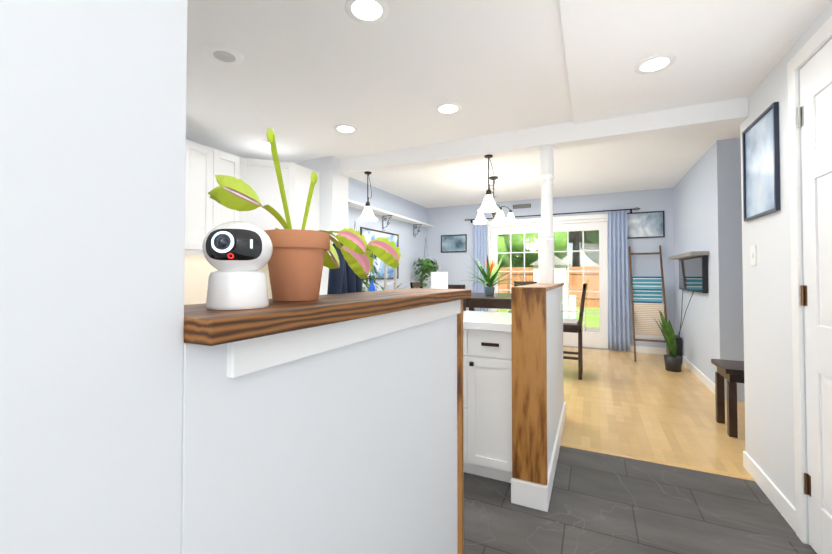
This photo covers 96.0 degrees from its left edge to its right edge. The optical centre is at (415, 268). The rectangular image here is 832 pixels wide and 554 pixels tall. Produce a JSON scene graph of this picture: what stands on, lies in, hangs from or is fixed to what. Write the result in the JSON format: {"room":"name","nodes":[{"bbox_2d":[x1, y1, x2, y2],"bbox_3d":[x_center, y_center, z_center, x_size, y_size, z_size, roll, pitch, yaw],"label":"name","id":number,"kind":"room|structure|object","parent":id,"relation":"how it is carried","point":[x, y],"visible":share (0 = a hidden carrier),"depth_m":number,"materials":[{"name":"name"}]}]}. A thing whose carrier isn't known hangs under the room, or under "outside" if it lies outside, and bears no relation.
{"room":"home entryway","nodes":[
{"label":"home entryway","id":0,"kind":"room"},
{"bbox_2d":[0,0,460,553],"bbox_3d":[-0.507,0.054,0.173,0.154,2.280,2.850,-1,-1,25],"label":"wall","id":1,"kind":"structure","parent":0,"point":[130,422],"depth_m":0.44,"materials":[{"name":"white paint"}]},
{"bbox_2d":[184,288,470,553],"bbox_3d":[-0.131,0.641,0.987,0.250,1.137,1.082,-1,-1,25],"label":"half wall ledge","id":2,"kind":"object","parent":1,"relation":"on","point":[203,325],"visible":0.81,"depth_m":0.69,"materials":[{"name":"brown wood"}]},
{"bbox_2d":[202,221,272,309],"bbox_3d":[-0.292,-0.006,0.611,0.107,0.141,0.112,-1,-1,25],"label":"security camera","id":3,"kind":"object","parent":2,"relation":"on","point":[237,254],"visible":1,"depth_m":0.58,"materials":[{"name":"white plastic"}]},
{"bbox_2d":[208,129,400,300],"bbox_3d":[-0.263,-0.105,0.807,0.330,0.346,0.414,-1,-1,25],"label":"potted plant","id":4,"kind":"object","parent":2,"relation":"on","point":[299,259],"visible":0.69,"depth_m":0.76,"materials":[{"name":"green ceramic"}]},
{"bbox_2d":[186,138,426,290],"bbox_3d":[-1.583,-0.022,3.630,0.120,2.560,8.420,-1,-1,25],"label":"wall","id":5,"kind":"structure","parent":0,"point":[412,247],"depth_m":6.24,"materials":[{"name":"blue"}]},
{"bbox_2d":[185,140,196,251],"bbox_3d":[-1.878,-0.519,2.415,0.384,0.770,0.635,-1,-1,25],"label":"upper cabinet","id":6,"kind":"object","parent":5,"relation":"attached to","point":[191,147],"depth_m":2.65,"materials":[{"name":"white wood"}]},
{"bbox_2d":[185,143,236,254],"bbox_3d":[-1.670,-0.511,2.857,0.384,0.770,0.560,-1,-1,25],"label":"upper cabinet","id":7,"kind":"object","parent":5,"relation":"attached to","point":[205,214],"depth_m":2.77,"materials":[{"name":"white wood"}]},
{"bbox_2d":[237,157,319,230],"bbox_3d":[-1.317,-0.503,3.288,0.654,0.770,0.681,-1,-1,25],"label":"upper cabinet","id":8,"kind":"object","parent":5,"relation":"attached to","point":[260,175],"depth_m":3.12,"materials":[{"name":"white wood"}]},
{"bbox_2d":[360,227,398,278],"bbox_3d":[-0.531,-0.198,5.689,0.019,0.730,1.106,-1,-1,25],"label":"framed picture","id":9,"kind":"object","parent":5,"relation":"attached to","point":[369,234],"visible":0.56,"depth_m":5.67,"materials":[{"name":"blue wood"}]},
{"bbox_2d":[348,199,432,236],"bbox_3d":[-0.428,-0.701,5.707,0.200,0.255,3.100,-1,-1,25],"label":"wall shelf","id":10,"kind":"object","parent":5,"relation":"attached to","point":[361,206],"visible":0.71,"depth_m":5.71,"materials":[{"name":"white wood"}]},
{"bbox_2d":[354,224,383,291],"bbox_3d":[-0.725,0.036,4.606,0.626,1.244,0.741,-1,-1,25],"label":"hanging plant","id":11,"kind":"object","parent":10,"relation":"hanging from","point":[369,276],"visible":0.06,"depth_m":4.62,"materials":[{"name":"green plant"}]},
{"bbox_2d":[413,238,437,286],"bbox_3d":[0.182,-0.102,6.635,0.495,0.892,0.454,-1,-1,25],"label":"hanging plant","id":12,"kind":"object","parent":10,"relation":"hanging from","point":[428,267],"visible":0.85,"depth_m":6.53,"materials":[{"name":"green plant"}]},
{"bbox_2d":[292,156,347,294],"bbox_3d":[-1.063,0.119,3.675,0.780,2.280,0.250,-1,-1,25],"label":"wall","id":13,"kind":"structure","parent":0,"point":[333,199],"depth_m":3.46,"materials":[{"name":"white paint"}]},
{"bbox_2d":[473,212,486,224],"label":"chandelier","id":14,"kind":"object","parent":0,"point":[480,219],"depth_m":4.89,"materials":[{"name":"white glass"}]},
{"bbox_2d":[491,204,517,224],"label":"chandelier","id":15,"kind":"object","parent":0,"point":[500,217],"depth_m":4.93,"materials":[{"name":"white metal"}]},
{"bbox_2d":[186,0,831,162],"bbox_3d":[-0.643,-1.088,1.083,3.770,0.082,4.340,-1,-1,25],"label":"ceiling","id":16,"kind":"structure","parent":0,"point":[303,79],"depth_m":1.93,"materials":[{"name":"white paint"}]},
{"bbox_2d":[204,43,243,64],"bbox_3d":[-0.944,-1.049,1.847,0.176,0.012,0.176,-1,-1,25],"label":"recessed light","id":17,"kind":"object","parent":16,"relation":"in","point":[224,53],"visible":1,"depth_m":1.83,"materials":[{"name":"white plastic"}]},
{"bbox_2d":[256,141,278,148],"bbox_3d":[-1.240,-1.029,3.124,0.180,0.004,0.180,-1,-1,25],"label":"recessed light","id":18,"kind":"object","parent":16,"relation":"in","point":[264,144],"visible":0.71,"depth_m":3.11,"materials":[{"name":"white plastic"}]},
{"bbox_2d":[333,124,357,133],"bbox_3d":[-0.524,-1.035,2.791,0.180,0.004,0.180,-1,-1,25],"label":"recessed light","id":19,"kind":"object","parent":16,"relation":"in","point":[344,128],"visible":1,"depth_m":2.77,"materials":[{"name":"white plastic"}]},
{"bbox_2d":[345,0,388,24],"bbox_3d":[-0.201,-1.059,1.534,0.180,0.004,0.180,-1,-1,25],"label":"recessed light","id":20,"kind":"object","parent":16,"relation":"in","point":[368,11],"visible":1,"depth_m":1.54,"materials":[{"name":"white plastic"}]},
{"bbox_2d":[434,102,461,114],"bbox_3d":[0.210,-1.042,2.449,0.180,0.004,0.180,-1,-1,25],"label":"recessed light","id":21,"kind":"object","parent":16,"relation":"in","point":[447,108],"visible":1,"depth_m":2.44,"materials":[{"name":"white plastic"}]},
{"bbox_2d":[634,54,675,73],"bbox_3d":[1.208,-1.030,1.896,0.180,0.004,0.180,-1,-1,25],"label":"recessed light","id":22,"kind":"object","parent":16,"relation":"in","point":[656,63],"visible":1,"depth_m":1.89,"materials":[{"name":"white plastic"}]},
{"bbox_2d":[351,125,739,207],"bbox_3d":[2.112,-1.257,4.453,6.120,0.060,3.820,-1,-1,25],"label":"ceiling","id":23,"kind":"structure","parent":0,"point":[658,162],"depth_m":4.83,"materials":[{"name":"white paint"}]},
{"bbox_2d":[489,176,497,198],"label":"chandelier","id":24,"kind":"object","parent":23,"relation":"hanging from","point":[492,177],"depth_m":5.00,"materials":[{"name":"black metal"}]},
{"bbox_2d":[340,97,747,176],"bbox_3d":[0.313,-1.071,3.109,3.770,0.360,0.140,-1,-1,25],"label":"beam","id":25,"kind":"structure","parent":23,"relation":"attached to","point":[730,112],"depth_m":2.71,"materials":[{"name":"white paint"}]},
{"bbox_2d":[358,171,376,220],"bbox_3d":[-0.445,-0.666,3.459,0.182,0.438,0.182,-1,-1,25],"label":"pendant light","id":26,"kind":"object","parent":25,"relation":"hanging from","point":[367,214],"visible":1,"depth_m":3.43,"materials":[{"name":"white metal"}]},
{"bbox_2d":[478,154,499,212],"bbox_3d":[0.578,-0.675,2.976,0.182,0.438,0.182,-1,-1,25],"label":"pendant light","id":27,"kind":"object","parent":25,"relation":"hanging from","point":[488,205],"visible":1,"depth_m":2.95,"materials":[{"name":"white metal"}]},
{"bbox_2d":[427,188,674,347],"bbox_3d":[2.061,0.032,6.499,4.260,2.560,0.120,-1,-1,25],"label":"wall","id":28,"kind":"structure","parent":0,"point":[448,220],"depth_m":6.07,"materials":[{"name":"blue"}]},
{"bbox_2d":[441,234,466,252],"bbox_3d":[0.710,-0.463,7.067,0.510,0.330,0.019,-1,-1,25],"label":"picture","id":29,"kind":"object","parent":28,"relation":"attached to","point":[453,243],"visible":0.94,"depth_m":7.06,"materials":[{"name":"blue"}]},
{"bbox_2d":[513,204,530,208],"bbox_3d":[1.850,-1.083,6.546,0.308,0.070,0.010,-1,-1,25],"label":"air vent","id":30,"kind":"object","parent":28,"relation":"in","point":[521,206],"visible":1,"depth_m":6.54,"materials":[{"name":"grey metal"}]},
{"bbox_2d":[488,218,607,349],"bbox_3d":[2.220,0.261,6.401,1.981,2.097,0.146,-1,-1,25],"label":"french door","id":31,"kind":"structure","parent":28,"relation":"in","point":[594,340],"depth_m":6.20,"materials":[{"name":"white wood"}]},
{"bbox_2d":[487,214,614,350],"bbox_3d":[2.198,0.224,6.355,2.127,2.170,0.016,-1,-1,25],"label":"door frame","id":32,"kind":"structure","parent":28,"relation":"attached to","point":[578,217],"depth_m":6.26,"materials":[{"name":"white wood"}]},
{"bbox_2d":[465,207,639,222],"bbox_3d":[2.173,-0.883,6.342,2.808,0.074,0.097,-1,-1,25],"label":"curtain rod","id":33,"kind":"object","parent":28,"relation":"attached to","point":[568,213],"visible":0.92,"depth_m":6.09,"materials":[{"name":"black metal"}]},
{"bbox_2d":[473,220,487,311],"bbox_3d":[1.163,0.212,6.768,0.289,2.170,0.060,-1,-1,25],"label":"curtain","id":34,"kind":"object","parent":33,"relation":"hanging from","point":[480,242],"visible":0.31,"depth_m":6.78,"materials":[{"name":"blue fabric"}]},
{"bbox_2d":[608,210,629,351],"bbox_3d":[3.146,0.194,5.833,0.300,2.170,0.060,-1,-1,25],"label":"curtain","id":35,"kind":"object","parent":33,"relation":"hanging from","point":[618,316],"visible":1,"depth_m":5.83,"materials":[{"name":"blue fabric"}]},
{"bbox_2d":[617,345,665,354],"bbox_3d":[3.491,1.247,5.726,0.733,0.100,0.016,-1,-1,25],"label":"baseboard","id":36,"kind":"structure","parent":28,"relation":"attached to","point":[640,349],"depth_m":5.70,"materials":[{"name":"white wood"}]},
{"bbox_2d":[627,211,664,238],"bbox_3d":[3.511,-0.662,5.749,0.512,0.400,0.019,-1,-1,25],"label":"framed picture","id":37,"kind":"object","parent":28,"relation":"attached to","point":[651,224],"visible":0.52,"depth_m":5.74,"materials":[{"name":"black"}]},
{"bbox_2d":[546,286,563,472],"bbox_3d":[0.885,0.686,2.579,0.150,1.105,1.350,-1,-1,25],"label":"wall","id":38,"kind":"structure","parent":0,"point":[555,390],"depth_m":2.41,"materials":[{"name":"white paint"}]},
{"bbox_2d":[511,283,563,484],"bbox_3d":[0.882,0.613,2.572,0.174,1.002,1.392,-1,-1,25],"label":"wooden end panel","id":39,"kind":"object","parent":38,"relation":"on","point":[529,379],"depth_m":1.94,"materials":[{"name":"brown wood"}]},
{"bbox_2d":[538,145,554,283],"bbox_3d":[0.973,-0.391,2.784,0.116,1.013,0.116,-1,-1,25],"label":"post","id":40,"kind":"object","parent":39,"relation":"on","point":[546,180],"visible":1,"depth_m":2.75,"materials":[{"name":"white wood"}]},
{"bbox_2d":[541,402,565,511],"bbox_3d":[0.953,1.178,2.521,0.019,0.120,1.411,-1,-1,25],"label":"baseboard","id":41,"kind":"structure","parent":38,"relation":"attached to","point":[546,490],"depth_m":2.16,"materials":[{"name":"white wood"}]},
{"bbox_2d":[560,293,562,310],"bbox_3d":[1.143,0.265,2.941,0.013,0.132,0.120,-1,-1,25],"label":"light switch","id":42,"kind":"object","parent":38,"relation":"attached to","point":[561,301],"visible":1,"depth_m":2.91,"materials":[{"name":"white plastic"}]},
{"bbox_2d":[464,446,816,553],"bbox_3d":[0.281,1.226,0.526,6.120,0.050,4.440,-1,-1,25],"label":"floor","id":43,"kind":"structure","parent":0,"point":[600,503],"depth_m":1.85,"materials":[{"name":"grey tile"}]},
{"bbox_2d":[184,254,271,304],"bbox_3d":[-1.542,0.566,2.824,0.627,1.356,1.677,-1,-1,25],"label":"backsplash","id":44,"kind":"structure","parent":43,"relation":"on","point":[198,269],"depth_m":3.04,"materials":[{"name":"white tile"}]},
{"bbox_2d":[463,331,478,474],"bbox_3d":[0.222,0.798,2.546,0.555,0.880,0.614,-1,-1,25],"label":"base cabinet","id":45,"kind":"object","parent":43,"relation":"on","point":[470,338],"depth_m":2.16,"materials":[{"name":"white wood"}]},
{"bbox_2d":[479,331,511,482],"bbox_3d":[0.554,0.795,2.389,0.280,0.880,0.614,-1,-1,25],"label":"base cabinet","id":46,"kind":"object","parent":43,"relation":"on","point":[487,394],"depth_m":2.11,"materials":[{"name":"white wood"}]},
{"bbox_2d":[463,311,511,330],"bbox_3d":[-0.177,0.342,2.746,1.901,0.040,0.663,-1,-1,25],"label":"countertop","id":47,"kind":"structure","parent":46,"relation":"on","point":[472,320],"depth_m":2.19,"materials":[{"name":"white stone"}]},
{"bbox_2d":[369,280,375,290],"bbox_3d":[-0.365,0.213,3.117,0.064,0.230,0.042,-1,-1,25],"label":"soap bottle","id":48,"kind":"object","parent":47,"relation":"on","point":[372,287],"visible":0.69,"depth_m":3.10,"materials":[{"name":"blue plastic"}]},
{"bbox_2d":[384,264,396,289],"bbox_3d":[-0.182,0.111,2.932,0.090,0.426,0.198,-1,-1,25],"label":"faucet","id":49,"kind":"object","parent":47,"relation":"on","point":[386,284],"visible":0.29,"depth_m":2.87,"materials":[{"name":"silver metal"}]},
{"bbox_2d":[431,265,447,288],"bbox_3d":[0.169,0.147,2.723,0.150,0.347,0.150,-1,-1,25],"label":"paper towel","id":50,"kind":"object","parent":47,"relation":"on","point":[439,279],"visible":0.5,"depth_m":2.67,"materials":[{"name":"white paper"}]},
{"bbox_3d":[-0.495,0.752,1.144,0.657,0.920,1.040,-1,-1,25],"label":"countertop","id":51,"kind":"structure","parent":43,"relation":"on","visible":0},
{"bbox_2d":[327,241,361,293],"bbox_3d":[-0.268,0.104,1.165,0.100,0.374,0.290,-1,-1,25],"label":"curtain","id":52,"kind":"object","parent":51,"relation":"on","point":[344,278],"visible":0.19,"depth_m":1.15,"materials":[{"name":"blue fabric"}]},
{"bbox_2d":[561,347,749,475],"bbox_3d":[2.078,1.297,4.333,6.120,0.050,3.980,-1,-1,25],"label":"floor","id":53,"kind":"structure","parent":0,"point":[647,405],"depth_m":3.22,"materials":[{"name":"brown wood"}]},
{"bbox_2d":[410,282,422,287],"bbox_3d":[0.202,0.744,5.273,0.467,1.090,0.420,-1,-1,25],"label":"chair","id":54,"kind":"object","parent":53,"relation":"on","point":[416,284],"visible":0.08,"depth_m":5.34,"materials":[{"name":"brown wood"}]},
{"bbox_2d":[448,284,465,310],"bbox_3d":[0.451,0.724,4.223,0.420,1.090,0.467,-1,-1,25],"label":"chair","id":55,"kind":"object","parent":53,"relation":"on","point":[452,286],"visible":0.02,"depth_m":3.98,"materials":[{"name":"brown wood"}]},
{"bbox_2d":[466,292,510,310],"bbox_3d":[1.023,0.824,5.011,1.100,0.920,1.370,-1,-1,25],"label":"dining table","id":56,"kind":"object","parent":53,"relation":"on","point":[495,301],"visible":0.12,"depth_m":4.43,"materials":[{"name":"brown wood"}]},
{"bbox_2d":[461,255,521,295],"bbox_3d":[0.993,0.072,4.942,0.963,0.580,0.875,-1,-1,25],"label":"potted plant","id":57,"kind":"object","parent":56,"relation":"on","point":[490,276],"visible":0.96,"depth_m":4.92,"materials":[{"name":"green plant"}]},
{"bbox_2d":[508,281,536,312],"bbox_3d":[1.658,0.753,5.773,0.420,1.090,0.467,-1,-1,25],"label":"chair","id":58,"kind":"object","parent":53,"relation":"on","point":[522,283],"visible":0.06,"depth_m":5.97,"materials":[{"name":"brown wood"}]},
{"bbox_2d":[563,283,586,379],"bbox_3d":[1.796,0.729,4.487,0.467,1.090,0.420,-1,-1,25],"label":"chair","id":59,"kind":"object","parent":53,"relation":"on","point":[572,325],"visible":0.69,"depth_m":4.26,"materials":[{"name":"brown wood"}]},
{"bbox_2d":[629,245,669,360],"bbox_3d":[3.344,0.472,5.391,0.420,1.636,0.747,-1,-1,25],"label":"blanket ladder","id":60,"kind":"object","parent":53,"relation":"on","point":[646,300],"visible":1,"depth_m":5.40,"materials":[{"name":"brown wood"}]},
{"bbox_2d":[560,443,753,480],"bbox_3d":[1.491,1.232,2.411,1.080,0.008,0.045,-1,-1,25],"label":"transition strip","id":61,"kind":"object","parent":53,"relation":"on","point":[663,462],"depth_m":2.37,"materials":[{"name":"brown wood"}]},
{"bbox_2d":[654,311,682,371],"bbox_3d":[3.164,0.903,4.694,0.297,0.751,0.287,-1,-1,25],"label":"floor plant","id":62,"kind":"object","parent":53,"relation":"on","point":[673,361],"visible":1,"depth_m":4.63,"materials":[{"name":"green plant"}]},
{"bbox_2d":[666,335,681,355],"bbox_3d":[3.599,1.118,5.222,0.135,0.340,0.320,-1,-1,25],"label":"subwoofer","id":63,"kind":"object","parent":53,"relation":"on","point":[678,346],"visible":0.33,"depth_m":5.07,"materials":[{"name":"black plastic"}]},
{"bbox_2d":[711,359,743,437],"bbox_3d":[2.790,0.992,2.719,0.950,0.500,0.380,-1,-1,25],"label":"bench","id":64,"kind":"object","parent":53,"relation":"on","point":[731,372],"visible":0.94,"depth_m":2.79,"materials":[{"name":"brown wood"}]},
{"bbox_2d":[673,139,735,399],"bbox_3d":[3.467,-0.003,4.630,0.120,2.560,2.300,-1,-1,25],"label":"wall","id":65,"kind":"structure","parent":0,"point":[703,215],"depth_m":3.90,"materials":[{"name":"blue"}]},
{"bbox_2d":[668,251,708,337],"bbox_3d":[3.298,0.532,4.591,0.158,1.392,1.503,-1,-1,25],"label":"television","id":66,"kind":"object","parent":65,"relation":"attached to","point":[693,271],"depth_m":4.27,"materials":[{"name":"black plastic"}]},
{"bbox_2d":[682,355,714,394],"bbox_3d":[3.381,1.226,4.582,0.013,0.100,2.180,-1,-1,25],"label":"baseboard","id":67,"kind":"structure","parent":65,"relation":"attached to","point":[705,380],"depth_m":4.24,"materials":[{"name":"white wood"}]},
{"bbox_2d":[732,138,744,401],"bbox_3d":[3.897,-0.029,3.222,1.860,2.560,0.120,-1,-1,25],"label":"wall","id":68,"kind":"structure","parent":0,"point":[738,265],"depth_m":3.54,"materials":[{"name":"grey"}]},
{"bbox_2d":[740,1,831,544],"bbox_3d":[1.155,-0.084,0.293,0.140,2.560,4.480,-1,-1,25],"label":"wall","id":69,"kind":"structure","parent":0,"point":[768,377],"depth_m":1.95,"materials":[{"name":"white paint"}]},
{"bbox_2d":[750,245,756,265],"bbox_3d":[1.961,-0.072,2.181,0.013,0.117,0.072,-1,-1,25],"label":"light switch","id":70,"kind":"object","parent":69,"relation":"attached to","point":[753,255],"visible":1,"depth_m":2.17,"materials":[{"name":"white plastic"}]},
{"bbox_2d":[742,102,780,221],"bbox_3d":[1.901,-0.558,2.073,0.019,0.545,0.440,-1,-1,25],"label":"framed picture","id":71,"kind":"object","parent":69,"relation":"attached to","point":[761,164],"visible":1,"depth_m":2.04,"materials":[{"name":"blue"}]},
{"bbox_2d":[743,451,795,532],"bbox_3d":[1.900,1.179,2.027,0.013,0.100,0.665,-1,-1,25],"label":"baseboard","id":72,"kind":"structure","parent":69,"relation":"attached to","point":[786,509],"depth_m":1.96,"materials":[{"name":"white wood"}]},
{"bbox_2d":[787,16,831,543],"bbox_3d":[1.569,0.123,1.349,0.016,2.185,0.860,-1,-1,25],"label":"door frame","id":73,"kind":"structure","parent":69,"relation":"attached to","point":[821,36],"depth_m":1.69,"materials":[{"name":"white wood"}]},
{"bbox_2d":[797,39,831,553],"bbox_3d":[1.565,0.154,1.350,0.104,2.108,0.722,-1,-1,25],"label":"closet door","id":74,"kind":"structure","parent":69,"relation":"in","point":[814,116],"depth_m":1.57,"materials":[{"name":"white wood"}]},
{"label":"outside","id":75,"kind":"structure","parent":0,"visible":0},
{"bbox_2d":[498,307,599,327],"bbox_3d":[14.717,1.979,30.029,80.000,0.100,53.300,-1,-1,25],"label":"ground","id":76,"kind":"structure","parent":75,"point":[589,321],"depth_m":12.39,"materials":[{"name":"green plant"}]},
{"bbox_2d":[498,232,566,266],"bbox_3d":[5.087,-0.879,19.633,5.913,5.263,4.318,-1,-1,25],"label":"tree","id":77,"kind":"object","parent":76,"relation":"on","point":[518,239],"depth_m":17.69,"materials":[{"name":"green plant"}]},
{"bbox_2d":[498,267,599,307],"bbox_3d":[6.131,0.788,16.541,28.000,1.780,0.120,-1,-1,25],"label":"fence","id":78,"kind":"object","parent":76,"relation":"on","point":[595,298],"depth_m":16.17,"materials":[{"name":"brown wood"}]},
{"bbox_2d":[530,255,571,294],"bbox_3d":[5.081,0.542,14.033,1.360,2.180,1.700,-1,-1,25],"label":"shed","id":79,"kind":"object","parent":76,"relation":"on","point":[556,274],"depth_m":13.22,"materials":[{"name":"grey"}]},
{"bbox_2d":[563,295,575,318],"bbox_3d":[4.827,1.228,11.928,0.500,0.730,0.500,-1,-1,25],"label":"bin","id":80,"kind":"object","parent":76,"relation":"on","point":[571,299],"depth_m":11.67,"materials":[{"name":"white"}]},
{"bbox_2d":[569,231,607,266],"bbox_3d":[10.698,-3.735,24.979,12.907,11.138,11.081,-1,-1,25],"label":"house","id":81,"kind":"structure","parent":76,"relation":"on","point":[576,236],"depth_m":24.93,"materials":[{"name":"white"}]},
{"bbox_2d":[582,327,599,332],"bbox_3d":[3.058,1.439,7.673,8.000,0.150,2.898,-1,-1,25],"label":"deck","id":82,"kind":"object","parent":76,"relation":"on","point":[592,329],"depth_m":8.40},
{"bbox_2d":[585,230,607,249],"bbox_3d":[13.333,-3.301,19.173,9.166,10.170,10.004,-1,-1,25],"label":"tree","id":83,"kind":"object","parent":76,"relation":"on","point":[596,234],"depth_m":20.44,"materials":[{"name":"green plant"}]}
]}

